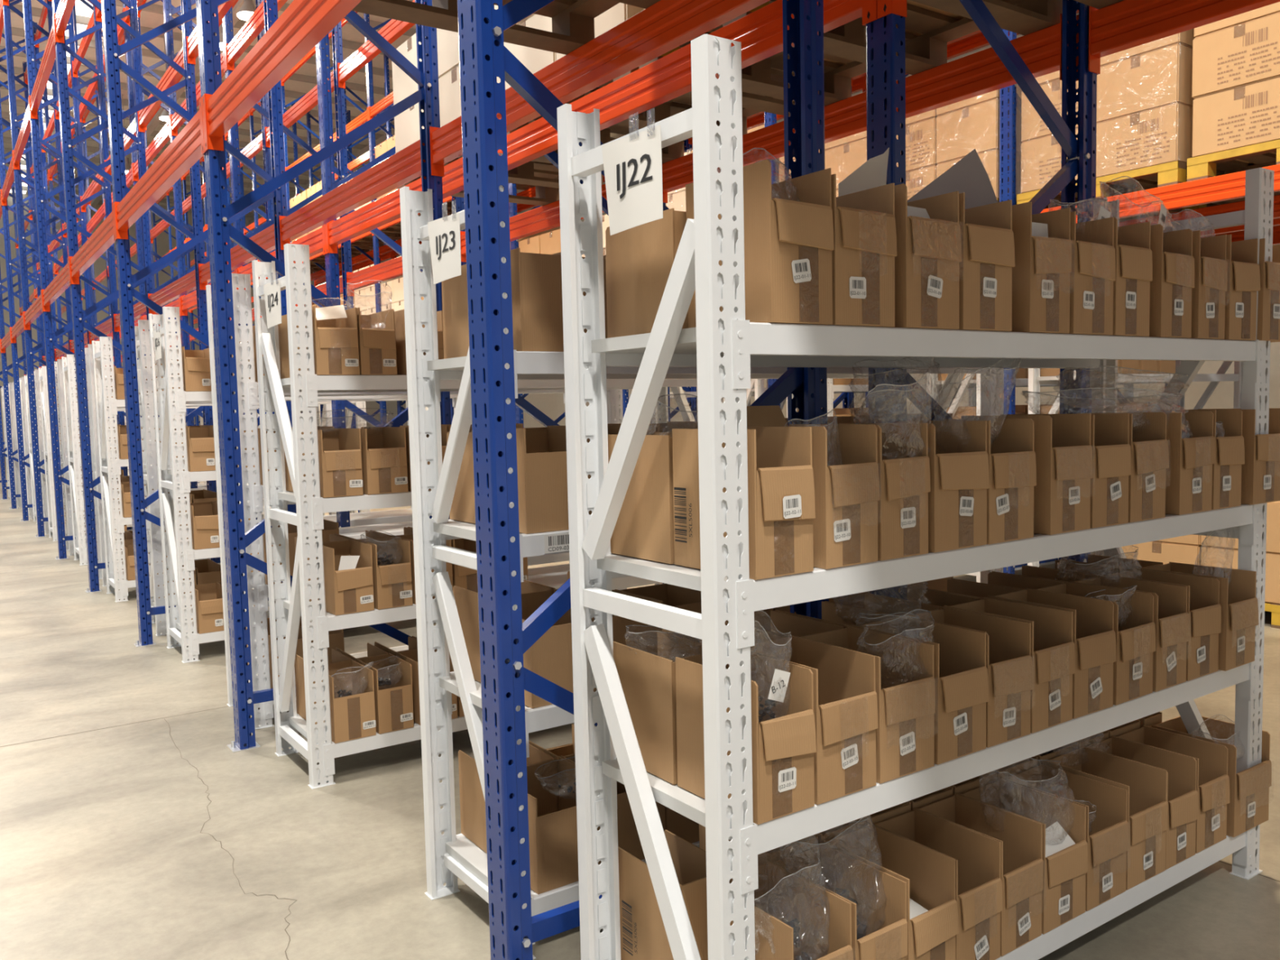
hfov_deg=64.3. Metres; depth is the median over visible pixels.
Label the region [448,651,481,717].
cardboard box
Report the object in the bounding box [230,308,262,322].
crossbeam
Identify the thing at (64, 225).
crossbeam
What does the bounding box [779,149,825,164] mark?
carton
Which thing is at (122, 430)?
cardboard box
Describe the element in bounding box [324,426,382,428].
cardboard box
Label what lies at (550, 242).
carton
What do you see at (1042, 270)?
cardboard box
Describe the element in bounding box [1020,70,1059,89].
carton
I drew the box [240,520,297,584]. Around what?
cardboard box
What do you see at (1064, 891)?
cardboard box
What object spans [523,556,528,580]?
cardboard box
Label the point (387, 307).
carton
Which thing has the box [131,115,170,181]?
crossbeam
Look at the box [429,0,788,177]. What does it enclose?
crossbeam
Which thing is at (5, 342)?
crossbeam
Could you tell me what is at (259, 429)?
cardboard box
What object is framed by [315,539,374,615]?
cardboard box
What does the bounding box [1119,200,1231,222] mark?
wooden pallet
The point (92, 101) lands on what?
crossbeam
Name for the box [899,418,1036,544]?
cardboard box
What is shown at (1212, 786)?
cardboard box
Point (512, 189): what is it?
frame
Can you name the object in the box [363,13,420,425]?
frame
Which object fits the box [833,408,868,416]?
cardboard box
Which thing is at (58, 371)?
shelving rack
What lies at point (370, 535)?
cardboard box
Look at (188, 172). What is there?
crossbeam
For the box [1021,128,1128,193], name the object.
carton
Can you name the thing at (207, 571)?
cardboard box
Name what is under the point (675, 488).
print
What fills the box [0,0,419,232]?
ceiling
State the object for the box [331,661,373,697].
plastic bag
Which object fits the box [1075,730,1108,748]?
cardboard box
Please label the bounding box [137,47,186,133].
crossbeam
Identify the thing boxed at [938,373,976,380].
cardboard box
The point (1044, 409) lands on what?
cardboard box
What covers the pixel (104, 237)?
crossbeam
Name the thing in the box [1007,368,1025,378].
cardboard box
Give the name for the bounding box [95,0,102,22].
crossbeam
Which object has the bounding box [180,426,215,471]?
cardboard box
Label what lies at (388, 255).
crossbeam
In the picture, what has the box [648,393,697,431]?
plastic bag
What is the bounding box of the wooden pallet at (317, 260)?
[310,251,355,263]
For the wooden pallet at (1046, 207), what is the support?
on the crossbeam
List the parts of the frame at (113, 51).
post, plate, post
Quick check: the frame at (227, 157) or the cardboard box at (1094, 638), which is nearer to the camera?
the cardboard box at (1094, 638)
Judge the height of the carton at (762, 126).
0.361 m
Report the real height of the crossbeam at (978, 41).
0.215 m
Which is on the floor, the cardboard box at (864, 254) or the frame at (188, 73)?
the frame at (188, 73)
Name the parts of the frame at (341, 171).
post, post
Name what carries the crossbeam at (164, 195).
attached to the frame at (167, 197)
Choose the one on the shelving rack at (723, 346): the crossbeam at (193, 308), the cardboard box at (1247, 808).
the cardboard box at (1247, 808)
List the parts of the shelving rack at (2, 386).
post, post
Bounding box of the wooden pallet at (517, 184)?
[515,183,534,187]
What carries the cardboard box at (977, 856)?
on the shelving rack at (723, 346)
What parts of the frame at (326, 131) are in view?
post, post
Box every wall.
[0,196,387,456]
[381,13,1279,427]
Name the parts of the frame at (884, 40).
post, post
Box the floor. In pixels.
[0,456,1279,959]
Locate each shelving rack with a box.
[0,386,126,497]
[2,386,92,497]
[8,382,58,507]
[13,380,128,510]
[19,377,175,519]
[23,375,186,524]
[31,369,206,534]
[38,365,217,541]
[53,359,264,555]
[61,354,258,565]
[82,344,336,586]
[91,336,370,602]
[133,320,427,635]
[148,306,471,662]
[205,273,626,729]
[251,243,724,789]
[399,152,1004,959]
[556,34,1274,959]
[613,393,750,420]
[631,378,798,412]
[724,378,866,407]
[786,373,976,417]
[926,373,1133,582]
[1027,360,1241,566]
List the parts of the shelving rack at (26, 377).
post, post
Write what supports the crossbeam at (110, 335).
attached to the frame at (140, 7)
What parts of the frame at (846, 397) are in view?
post, post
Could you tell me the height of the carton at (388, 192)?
0.361 m
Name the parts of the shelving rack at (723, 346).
post, shelf panel, shelf panel, post, shelf panel, post, plate, post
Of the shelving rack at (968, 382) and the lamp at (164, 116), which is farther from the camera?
the lamp at (164, 116)
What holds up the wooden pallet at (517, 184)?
on the crossbeam at (447, 199)
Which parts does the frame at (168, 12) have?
post, post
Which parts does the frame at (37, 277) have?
post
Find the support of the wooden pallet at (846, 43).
on the crossbeam at (760, 32)
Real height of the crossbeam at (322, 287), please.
0.215 m
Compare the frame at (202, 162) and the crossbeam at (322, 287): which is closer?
the crossbeam at (322, 287)
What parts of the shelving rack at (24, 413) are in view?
post, post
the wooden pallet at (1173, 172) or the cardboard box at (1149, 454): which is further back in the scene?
the wooden pallet at (1173, 172)
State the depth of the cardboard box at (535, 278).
2.52 m
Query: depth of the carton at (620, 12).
3.91 m
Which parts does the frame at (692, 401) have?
post, post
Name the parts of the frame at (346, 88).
post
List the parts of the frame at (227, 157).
post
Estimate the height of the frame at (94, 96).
8.400 m
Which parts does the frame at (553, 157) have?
post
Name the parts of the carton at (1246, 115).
printed panel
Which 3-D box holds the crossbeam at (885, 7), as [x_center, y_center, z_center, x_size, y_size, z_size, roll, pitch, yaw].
[1.370,-1.337,1.859,0.062,0.215,2.406,-4,5,-35]
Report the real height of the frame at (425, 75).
8.400 m
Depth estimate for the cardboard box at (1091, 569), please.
3.05 m
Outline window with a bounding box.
[9,0,93,193]
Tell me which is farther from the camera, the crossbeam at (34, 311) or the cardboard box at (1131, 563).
the crossbeam at (34, 311)
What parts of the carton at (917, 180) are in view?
printed panel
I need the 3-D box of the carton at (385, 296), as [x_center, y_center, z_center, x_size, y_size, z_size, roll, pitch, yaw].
[-3.742,-3.072,16.883,0.951,0.361,0.540,-4,5,-34]
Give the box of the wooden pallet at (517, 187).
[515,186,530,193]
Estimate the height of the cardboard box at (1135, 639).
0.253 m
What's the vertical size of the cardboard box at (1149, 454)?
0.265 m
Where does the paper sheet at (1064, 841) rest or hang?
in the cardboard box at (1064, 891)
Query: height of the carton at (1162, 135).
0.346 m
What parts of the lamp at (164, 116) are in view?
rod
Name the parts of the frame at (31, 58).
post, post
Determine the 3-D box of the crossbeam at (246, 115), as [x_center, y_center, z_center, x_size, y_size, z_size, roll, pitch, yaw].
[-9.275,-8.191,23.460,0.062,0.215,2.406,-4,5,-35]
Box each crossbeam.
[0,0,4,43]
[0,151,13,205]
[0,190,2,218]
[0,327,10,352]
[2,0,8,6]
[9,311,24,342]
[12,97,31,169]
[19,306,22,315]
[22,293,42,329]
[24,66,27,84]
[24,216,29,232]
[28,17,56,119]
[28,209,32,220]
[29,289,35,302]
[30,158,41,177]
[34,0,47,48]
[34,288,37,298]
[36,262,39,273]
[40,257,70,311]
[41,111,54,152]
[48,158,57,180]
[48,228,62,256]
[53,0,75,44]
[53,254,63,274]
[54,67,71,119]
[54,342,68,360]
[59,305,66,316]
[61,117,75,152]
[62,201,79,237]
[67,232,81,257]
[68,203,115,284]
[69,332,88,353]
[71,11,94,77]
[79,66,97,122]
[80,168,103,212]
[80,288,84,299]
[82,93,96,123]
[86,199,105,239]
[88,317,112,344]
[92,269,106,289]
[93,331,112,346]
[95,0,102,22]
[96,9,124,81]
[104,117,137,175]
[104,164,133,207]
[113,97,205,239]
[113,302,146,332]
[118,34,124,45]
[119,317,140,339]
[122,0,140,26]
[129,243,137,257]
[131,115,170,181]
[137,0,146,17]
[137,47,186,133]
[140,297,180,330]
[145,95,168,130]
[147,269,197,314]
[150,209,174,243]
[155,191,166,204]
[166,176,182,195]
[168,44,226,136]
[175,53,198,84]
[179,269,235,315]
[181,182,206,214]
[182,157,201,179]
[186,0,235,65]
[186,226,205,242]
[187,322,213,342]
[190,259,196,266]
[190,306,199,312]
[193,318,198,324]
[198,223,278,289]
[201,0,361,151]
[218,0,238,26]
[222,131,264,178]
[224,0,287,71]
[224,111,249,140]
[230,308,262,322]
[235,224,325,289]
[243,217,266,235]
[248,96,270,115]
[265,68,336,147]
[279,139,426,249]
[280,45,315,86]
[284,143,319,171]
[295,276,345,306]
[302,251,323,263]
[310,269,325,280]
[314,270,344,286]
[324,156,463,253]
[328,11,357,39]
[329,107,368,142]
[331,151,369,179]
[335,249,373,271]
[337,0,415,88]
[337,231,373,248]
[346,256,403,296]
[351,251,392,271]
[368,91,393,119]
[373,213,420,235]
[377,238,401,257]
[391,240,422,258]
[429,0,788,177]
[443,195,454,204]
[460,183,607,262]
[497,0,877,170]
[508,186,535,206]
[514,204,537,214]
[662,13,1079,203]
[688,111,764,144]
[746,75,866,130]
[851,30,981,86]
[877,0,906,18]
[905,0,1079,75]
[1040,164,1279,223]
[1088,0,1279,75]
[1119,195,1279,226]
[1200,217,1279,236]
[1200,225,1279,244]
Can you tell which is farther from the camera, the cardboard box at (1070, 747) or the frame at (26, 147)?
the frame at (26, 147)
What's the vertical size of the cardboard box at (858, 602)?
0.220 m
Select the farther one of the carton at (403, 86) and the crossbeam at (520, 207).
the crossbeam at (520, 207)
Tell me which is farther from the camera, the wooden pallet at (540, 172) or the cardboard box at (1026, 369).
the cardboard box at (1026, 369)
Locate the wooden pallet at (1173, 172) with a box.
[1016,160,1244,214]
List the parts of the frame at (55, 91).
post, post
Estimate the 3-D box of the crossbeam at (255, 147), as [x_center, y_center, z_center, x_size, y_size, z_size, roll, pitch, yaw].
[-4.771,-3.795,12.143,0.062,0.215,2.406,-4,5,-35]
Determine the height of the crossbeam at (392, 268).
0.215 m
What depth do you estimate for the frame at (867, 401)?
9.85 m
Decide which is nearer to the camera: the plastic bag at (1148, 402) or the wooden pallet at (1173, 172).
the plastic bag at (1148, 402)
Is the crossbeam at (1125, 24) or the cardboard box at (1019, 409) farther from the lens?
the cardboard box at (1019, 409)
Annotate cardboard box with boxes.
[107,475,129,499]
[111,365,140,399]
[114,426,143,459]
[115,530,133,550]
[117,483,146,517]
[121,544,150,580]
[145,359,173,392]
[156,564,196,598]
[159,492,191,532]
[177,346,211,391]
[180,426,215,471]
[185,501,219,549]
[187,425,213,427]
[189,488,217,502]
[189,582,224,633]
[194,558,221,584]
[231,325,264,382]
[237,427,292,485]
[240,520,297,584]
[245,617,303,688]
[278,314,289,378]
[284,427,337,492]
[294,533,349,601]
[294,648,351,719]
[296,306,359,375]
[298,616,344,662]
[301,428,363,497]
[307,519,339,542]
[312,658,376,743]
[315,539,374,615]
[317,426,333,430]
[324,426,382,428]
[334,530,386,540]
[335,642,387,661]
[354,535,413,609]
[355,653,413,733]
[356,307,397,374]
[360,426,408,494]
[369,527,413,536]
[374,635,417,655]
[391,533,453,604]
[394,309,444,374]
[395,648,457,724]
[404,426,447,491]
[441,264,469,359]
[446,430,546,523]
[447,424,471,431]
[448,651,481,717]
[451,537,477,592]
[453,581,551,682]
[457,743,556,853]
[510,248,564,351]
[515,423,523,428]
[515,426,591,533]
[522,608,595,708]
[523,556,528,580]
[523,570,569,595]
[526,755,600,894]
[528,724,575,810]
[551,423,656,435]
[560,753,665,860]
[582,254,607,338]
[594,589,661,690]
[605,208,688,337]
[607,431,674,564]
[613,630,702,784]
[614,583,702,640]
[617,830,707,959]
[654,421,697,431]
[662,622,783,644]
[664,805,699,843]
[671,426,815,579]
[675,652,816,824]
[685,159,834,328]
[698,823,817,865]
[724,610,844,637]
[728,860,853,959]
[746,405,879,568]
[750,635,878,804]
[754,608,773,631]
[771,842,907,959]
[773,604,795,613]
[775,601,897,627]
[795,626,935,783]
[797,408,850,416]
[815,816,867,845]
[821,378,850,385]
[822,822,958,959]
[824,593,939,615]
[827,416,868,424]
[829,591,869,608]
[831,173,897,327]
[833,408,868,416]
[838,422,930,560]
[849,378,868,385]
[851,616,989,764]
[858,414,914,420]
[860,413,952,420]
[865,801,911,823]
[867,586,982,608]
[871,808,1002,959]
[893,183,961,329]
[897,421,989,552]
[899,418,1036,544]
[902,607,1033,747]
[907,786,952,810]
[910,578,1021,599]
[911,576,953,591]
[915,792,1043,956]
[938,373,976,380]
[943,597,1075,733]
[946,406,976,418]
[950,771,997,795]
[951,572,1064,590]
[957,192,1014,331]
[957,777,1087,934]
[960,413,1093,534]
[987,587,1116,718]
[991,565,1097,583]
[995,755,1037,780]
[1001,763,1128,911]
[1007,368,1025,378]
[1007,405,1025,413]
[1008,201,1071,333]
[1017,404,1044,413]
[1025,368,1040,378]
[1025,560,1130,577]
[1035,741,1078,765]
[1038,582,1155,705]
[1040,360,1119,376]
[1040,404,1118,413]
[1042,746,1168,889]
[1058,554,1163,570]
[1068,211,1115,335]
[1070,575,1189,691]
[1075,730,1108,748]
[1077,217,1152,337]
[1077,412,1168,522]
[1082,735,1198,869]
[1089,413,1130,528]
[1102,568,1221,680]
[1106,720,1140,737]
[1115,725,1230,853]
[1117,404,1137,412]
[1119,360,1138,373]
[1120,403,1155,410]
[1128,408,1244,510]
[1137,711,1162,727]
[1138,360,1157,373]
[1140,561,1258,671]
[1144,223,1194,337]
[1151,715,1271,837]
[1155,411,1215,515]
[1157,360,1175,373]
[1186,230,1227,339]
[1197,408,1279,504]
[1224,234,1260,340]
[1256,238,1279,342]
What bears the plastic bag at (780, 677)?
in the cardboard box at (784, 748)
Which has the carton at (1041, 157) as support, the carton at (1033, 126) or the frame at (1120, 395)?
the carton at (1033, 126)
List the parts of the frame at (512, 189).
post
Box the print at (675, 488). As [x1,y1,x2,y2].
[674,487,692,542]
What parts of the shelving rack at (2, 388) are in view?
post, post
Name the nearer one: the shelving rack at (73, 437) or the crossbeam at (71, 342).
the shelving rack at (73, 437)
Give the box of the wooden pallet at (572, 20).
[351,0,660,54]
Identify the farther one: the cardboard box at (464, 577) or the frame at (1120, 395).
the frame at (1120, 395)
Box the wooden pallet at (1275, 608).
[1264,602,1279,628]
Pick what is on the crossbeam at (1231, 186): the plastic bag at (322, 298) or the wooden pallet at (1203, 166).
the wooden pallet at (1203, 166)
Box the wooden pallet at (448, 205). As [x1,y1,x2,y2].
[443,199,454,215]
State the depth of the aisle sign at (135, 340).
6.47 m
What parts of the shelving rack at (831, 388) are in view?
post, post, post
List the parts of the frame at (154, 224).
post, post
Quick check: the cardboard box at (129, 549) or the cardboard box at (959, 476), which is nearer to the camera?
the cardboard box at (959, 476)
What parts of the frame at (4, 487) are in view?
post, post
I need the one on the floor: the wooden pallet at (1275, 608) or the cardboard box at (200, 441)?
the wooden pallet at (1275, 608)
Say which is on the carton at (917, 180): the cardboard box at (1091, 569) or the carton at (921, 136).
the carton at (921, 136)
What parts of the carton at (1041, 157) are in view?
printed panel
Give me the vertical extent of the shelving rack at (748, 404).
2.000 m
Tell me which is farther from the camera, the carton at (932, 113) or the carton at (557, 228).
the carton at (557, 228)
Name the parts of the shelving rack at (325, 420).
post, post, post, post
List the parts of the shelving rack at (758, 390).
post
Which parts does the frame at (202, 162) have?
post, post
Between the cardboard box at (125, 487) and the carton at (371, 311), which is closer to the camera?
the cardboard box at (125, 487)
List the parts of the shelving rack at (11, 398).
post, post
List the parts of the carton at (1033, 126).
printed panel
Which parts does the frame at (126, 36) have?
post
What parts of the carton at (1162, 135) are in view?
printed panel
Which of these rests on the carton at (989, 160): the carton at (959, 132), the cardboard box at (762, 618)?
the carton at (959, 132)
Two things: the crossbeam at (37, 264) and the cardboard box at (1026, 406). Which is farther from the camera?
the crossbeam at (37, 264)
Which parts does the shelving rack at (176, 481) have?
post, plate, shelf panel, post, shelf panel, shelf panel, post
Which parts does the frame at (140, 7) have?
post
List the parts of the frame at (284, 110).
post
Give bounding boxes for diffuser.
[159,115,168,121]
[219,42,223,50]
[237,11,253,21]
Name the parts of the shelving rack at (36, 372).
post, post, post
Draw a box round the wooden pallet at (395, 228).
[369,224,401,238]
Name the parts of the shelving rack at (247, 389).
post, post, plate, shelf panel, post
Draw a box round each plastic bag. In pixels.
[300,408,393,435]
[304,297,351,306]
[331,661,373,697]
[346,280,391,328]
[360,530,400,565]
[363,655,402,689]
[534,755,576,799]
[624,624,702,657]
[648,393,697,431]
[719,147,798,199]
[751,610,791,722]
[754,835,830,959]
[779,814,887,939]
[785,408,842,465]
[831,582,928,622]
[848,356,942,422]
[853,371,932,456]
[856,608,934,684]
[856,612,923,638]
[933,359,1021,452]
[979,757,1075,844]
[1022,387,1186,431]
[1039,733,1110,764]
[1049,197,1118,233]
[1053,365,1187,411]
[1056,544,1142,579]
[1064,797,1096,825]
[1084,585,1137,626]
[1090,176,1176,234]
[1147,401,1191,435]
[1163,208,1214,233]
[1191,528,1235,583]
[1191,714,1244,759]
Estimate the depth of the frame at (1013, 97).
7.02 m
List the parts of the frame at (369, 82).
post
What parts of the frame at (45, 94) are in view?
post, post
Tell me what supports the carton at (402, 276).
on the carton at (370, 300)
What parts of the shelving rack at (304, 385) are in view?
post, shelf panel, plate, post, shelf panel, plate, shelf panel, shelf panel, post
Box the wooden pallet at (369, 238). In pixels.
[351,231,400,247]
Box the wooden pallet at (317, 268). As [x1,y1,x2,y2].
[310,257,325,271]
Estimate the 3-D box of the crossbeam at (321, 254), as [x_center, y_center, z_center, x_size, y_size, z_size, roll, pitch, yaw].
[-6.439,-4.309,19.773,0.062,0.215,2.406,-4,5,-35]
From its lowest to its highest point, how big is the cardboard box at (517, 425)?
0.250 m
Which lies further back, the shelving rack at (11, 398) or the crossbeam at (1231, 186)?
the shelving rack at (11, 398)
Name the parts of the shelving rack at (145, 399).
post, post, shelf panel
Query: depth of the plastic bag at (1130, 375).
2.86 m
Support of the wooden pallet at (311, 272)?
on the crossbeam
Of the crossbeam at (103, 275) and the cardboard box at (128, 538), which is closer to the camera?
the cardboard box at (128, 538)
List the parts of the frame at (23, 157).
post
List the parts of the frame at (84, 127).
post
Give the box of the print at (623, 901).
[622,900,637,955]
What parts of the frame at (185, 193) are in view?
post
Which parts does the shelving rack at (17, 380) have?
post, post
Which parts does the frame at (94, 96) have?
post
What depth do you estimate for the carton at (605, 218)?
11.23 m
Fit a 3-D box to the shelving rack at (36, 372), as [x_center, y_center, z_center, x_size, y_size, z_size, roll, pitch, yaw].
[-6.573,-0.406,13.105,2.018,2.000,0.502,-4,5,-35]
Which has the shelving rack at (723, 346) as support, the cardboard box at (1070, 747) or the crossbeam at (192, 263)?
the cardboard box at (1070, 747)
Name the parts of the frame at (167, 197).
post, post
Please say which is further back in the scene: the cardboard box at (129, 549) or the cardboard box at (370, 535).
the cardboard box at (129, 549)
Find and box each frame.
[0,0,78,509]
[0,0,92,521]
[0,22,62,499]
[0,62,45,482]
[3,0,132,537]
[11,181,62,374]
[20,156,67,457]
[22,0,159,559]
[24,145,85,419]
[41,111,97,373]
[43,79,117,422]
[52,0,220,592]
[55,45,123,418]
[73,0,155,421]
[94,0,177,424]
[101,0,296,647]
[122,0,208,483]
[151,199,195,423]
[162,0,276,488]
[166,184,205,426]
[182,177,206,426]
[195,0,451,752]
[201,149,247,339]
[222,6,359,519]
[225,140,265,288]
[248,102,302,413]
[281,85,337,275]
[306,110,360,421]
[315,32,466,527]
[323,59,386,425]
[344,81,397,422]
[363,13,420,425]
[383,53,405,425]
[449,398,453,422]
[457,0,829,959]
[493,4,670,585]
[508,182,564,427]
[515,205,541,422]
[622,139,697,421]
[764,111,853,408]
[865,74,908,407]
[866,0,1097,599]
[999,1,1078,573]
[1117,382,1168,403]
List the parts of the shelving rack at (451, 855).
post, plate, shelf panel, shelf panel, shelf panel, shelf panel, post, post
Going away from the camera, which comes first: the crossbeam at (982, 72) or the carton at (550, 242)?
the crossbeam at (982, 72)
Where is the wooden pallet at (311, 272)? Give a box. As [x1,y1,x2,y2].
[310,265,317,274]
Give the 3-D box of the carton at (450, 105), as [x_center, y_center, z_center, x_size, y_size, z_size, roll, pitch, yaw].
[-0.717,-1.910,5.216,0.501,0.311,0.530,-4,5,-35]
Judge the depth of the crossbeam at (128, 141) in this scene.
11.02 m
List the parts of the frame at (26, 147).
post, post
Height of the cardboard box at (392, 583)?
0.250 m
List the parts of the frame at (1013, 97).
post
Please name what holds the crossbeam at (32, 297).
attached to the frame at (23, 157)
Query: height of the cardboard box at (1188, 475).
0.262 m
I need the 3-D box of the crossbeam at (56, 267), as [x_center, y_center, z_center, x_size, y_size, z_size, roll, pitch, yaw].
[-11.057,-4.183,19.504,0.062,0.215,2.406,-4,5,-35]
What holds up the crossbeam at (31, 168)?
attached to the frame at (4, 487)
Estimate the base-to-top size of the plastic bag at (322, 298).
0.139 m
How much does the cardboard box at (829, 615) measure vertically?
0.250 m
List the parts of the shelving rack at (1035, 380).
post, shelf panel, post, post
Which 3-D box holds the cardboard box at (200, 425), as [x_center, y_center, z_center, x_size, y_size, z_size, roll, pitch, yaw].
[-2.961,-0.238,6.796,0.161,0.250,0.460,-4,5,-34]
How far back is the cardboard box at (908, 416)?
3.35 m
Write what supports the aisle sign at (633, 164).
attached to the shelving rack at (723, 346)
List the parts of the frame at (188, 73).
post, plate, post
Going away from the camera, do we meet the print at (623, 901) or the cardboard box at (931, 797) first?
the print at (623, 901)
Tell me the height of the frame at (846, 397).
8.400 m
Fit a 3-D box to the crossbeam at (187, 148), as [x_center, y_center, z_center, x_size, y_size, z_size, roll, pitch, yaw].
[-2.416,-1.484,5.094,0.062,0.215,2.406,-4,5,-35]
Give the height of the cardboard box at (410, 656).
0.250 m
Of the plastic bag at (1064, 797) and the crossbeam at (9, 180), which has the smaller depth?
the plastic bag at (1064, 797)
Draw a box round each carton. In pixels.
[289,195,297,208]
[297,190,307,208]
[306,184,316,204]
[315,179,336,199]
[337,295,342,305]
[342,296,355,307]
[353,267,365,292]
[354,288,366,311]
[360,310,366,315]
[364,264,403,288]
[364,285,382,310]
[366,307,381,315]
[374,140,386,158]
[376,191,389,199]
[380,280,394,306]
[381,302,394,311]
[386,134,395,151]
[391,33,422,105]
[392,277,404,302]
[393,300,404,311]
[394,102,424,153]
[436,28,459,79]
[438,65,534,127]
[493,4,535,25]
[497,14,600,89]
[516,226,559,241]
[518,235,540,253]
[539,229,560,254]
[555,2,681,60]
[602,214,609,248]
[609,133,625,138]
[666,190,685,211]
[667,152,690,195]
[746,124,780,164]
[778,159,795,182]
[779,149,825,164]
[823,26,922,65]
[824,130,866,150]
[824,137,866,190]
[896,117,937,172]
[905,109,937,125]
[906,0,1010,19]
[906,164,936,200]
[936,84,1022,116]
[936,98,1022,164]
[936,149,1021,201]
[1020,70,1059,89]
[1021,79,1078,142]
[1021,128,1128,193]
[1046,203,1055,207]
[1096,43,1194,123]
[1096,102,1192,182]
[1100,28,1195,66]
[1121,541,1202,564]
[1155,534,1200,546]
[1191,12,1279,98]
[1191,76,1279,163]
[1194,1,1279,38]
[1200,500,1279,553]
[1200,546,1279,604]
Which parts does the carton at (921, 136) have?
printed panel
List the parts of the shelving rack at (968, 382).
post, shelf panel, post, post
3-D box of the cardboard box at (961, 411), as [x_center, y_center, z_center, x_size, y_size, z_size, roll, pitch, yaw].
[2.484,-0.424,7.640,0.201,0.250,0.450,-4,5,-35]
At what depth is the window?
23.15 m
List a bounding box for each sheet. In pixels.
[315,304,346,320]
[337,555,359,570]
[838,147,888,196]
[906,148,997,208]
[906,205,930,218]
[909,897,928,919]
[1031,222,1048,237]
[1045,821,1075,857]
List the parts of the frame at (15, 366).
post, post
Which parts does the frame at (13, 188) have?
post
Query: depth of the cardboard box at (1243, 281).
2.75 m
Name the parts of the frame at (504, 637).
post, post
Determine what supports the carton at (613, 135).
on the wooden pallet at (540, 172)
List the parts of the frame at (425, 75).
post, plate, post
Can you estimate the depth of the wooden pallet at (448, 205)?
15.59 m
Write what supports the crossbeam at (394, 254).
attached to the frame at (451, 406)
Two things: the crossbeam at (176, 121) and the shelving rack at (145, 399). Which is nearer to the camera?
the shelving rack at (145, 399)
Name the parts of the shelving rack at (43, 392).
post, post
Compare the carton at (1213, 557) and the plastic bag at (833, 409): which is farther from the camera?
the carton at (1213, 557)
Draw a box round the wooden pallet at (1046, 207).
[996,198,1052,208]
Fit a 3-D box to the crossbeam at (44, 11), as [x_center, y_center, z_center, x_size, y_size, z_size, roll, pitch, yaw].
[-10.018,-7.713,17.089,0.062,0.215,2.406,-4,5,-35]
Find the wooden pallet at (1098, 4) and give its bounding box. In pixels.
[1074,0,1124,8]
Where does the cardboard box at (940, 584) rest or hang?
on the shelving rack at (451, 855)
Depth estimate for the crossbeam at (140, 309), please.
11.23 m
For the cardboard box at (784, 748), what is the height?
0.259 m
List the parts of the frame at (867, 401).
post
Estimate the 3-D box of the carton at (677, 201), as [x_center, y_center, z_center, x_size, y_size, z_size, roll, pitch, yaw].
[0.702,-2.712,10.503,0.951,0.361,0.540,-4,5,-35]
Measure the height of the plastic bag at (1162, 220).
0.182 m
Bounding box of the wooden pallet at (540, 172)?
[396,137,616,205]
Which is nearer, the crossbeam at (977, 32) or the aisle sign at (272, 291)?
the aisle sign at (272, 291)
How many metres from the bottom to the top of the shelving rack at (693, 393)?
2.000 m
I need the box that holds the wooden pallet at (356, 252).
[335,241,373,256]
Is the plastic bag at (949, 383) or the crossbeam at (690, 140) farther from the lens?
the crossbeam at (690, 140)
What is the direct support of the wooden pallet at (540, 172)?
on the crossbeam at (384, 210)
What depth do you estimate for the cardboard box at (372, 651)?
4.29 m
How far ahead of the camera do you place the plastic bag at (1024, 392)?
2.65 m
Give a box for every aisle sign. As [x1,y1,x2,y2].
[132,340,137,365]
[152,329,161,360]
[263,273,281,328]
[427,201,461,284]
[601,115,662,235]
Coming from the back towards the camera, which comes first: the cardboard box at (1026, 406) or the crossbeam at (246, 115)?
the crossbeam at (246, 115)
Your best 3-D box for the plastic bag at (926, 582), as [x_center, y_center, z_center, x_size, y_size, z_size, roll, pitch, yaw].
[0.607,0.308,2.533,0.184,0.141,0.296,3,6,43]
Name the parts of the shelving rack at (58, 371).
post, post, shelf panel, post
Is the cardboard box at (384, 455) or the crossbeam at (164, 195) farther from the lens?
the crossbeam at (164, 195)
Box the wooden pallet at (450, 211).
[396,208,454,225]
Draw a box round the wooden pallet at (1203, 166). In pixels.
[1186,139,1279,195]
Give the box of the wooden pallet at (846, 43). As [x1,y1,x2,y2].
[639,0,1062,106]
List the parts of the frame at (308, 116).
post, post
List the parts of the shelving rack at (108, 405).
post, post, post, post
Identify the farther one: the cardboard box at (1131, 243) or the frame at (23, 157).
the frame at (23, 157)
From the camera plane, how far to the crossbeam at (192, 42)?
8.20 m
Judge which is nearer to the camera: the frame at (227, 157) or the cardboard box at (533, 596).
the cardboard box at (533, 596)
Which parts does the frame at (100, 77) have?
post, post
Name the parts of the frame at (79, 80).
post, post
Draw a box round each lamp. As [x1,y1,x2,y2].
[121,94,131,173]
[159,33,168,121]
[219,23,232,50]
[236,0,256,21]
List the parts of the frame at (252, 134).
post, post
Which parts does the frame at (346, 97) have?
post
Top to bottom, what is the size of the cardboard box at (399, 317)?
0.250 m
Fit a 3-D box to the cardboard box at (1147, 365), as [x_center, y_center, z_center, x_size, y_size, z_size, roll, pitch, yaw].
[3.364,-0.864,7.167,0.200,0.250,0.450,-4,5,-35]
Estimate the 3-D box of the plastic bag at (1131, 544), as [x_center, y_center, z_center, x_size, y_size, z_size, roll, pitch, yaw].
[1.307,0.254,2.909,0.303,0.141,0.206,-4,5,-35]
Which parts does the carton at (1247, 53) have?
printed panel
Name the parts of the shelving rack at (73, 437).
post, post, shelf panel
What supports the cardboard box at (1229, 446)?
on the shelving rack at (723, 346)

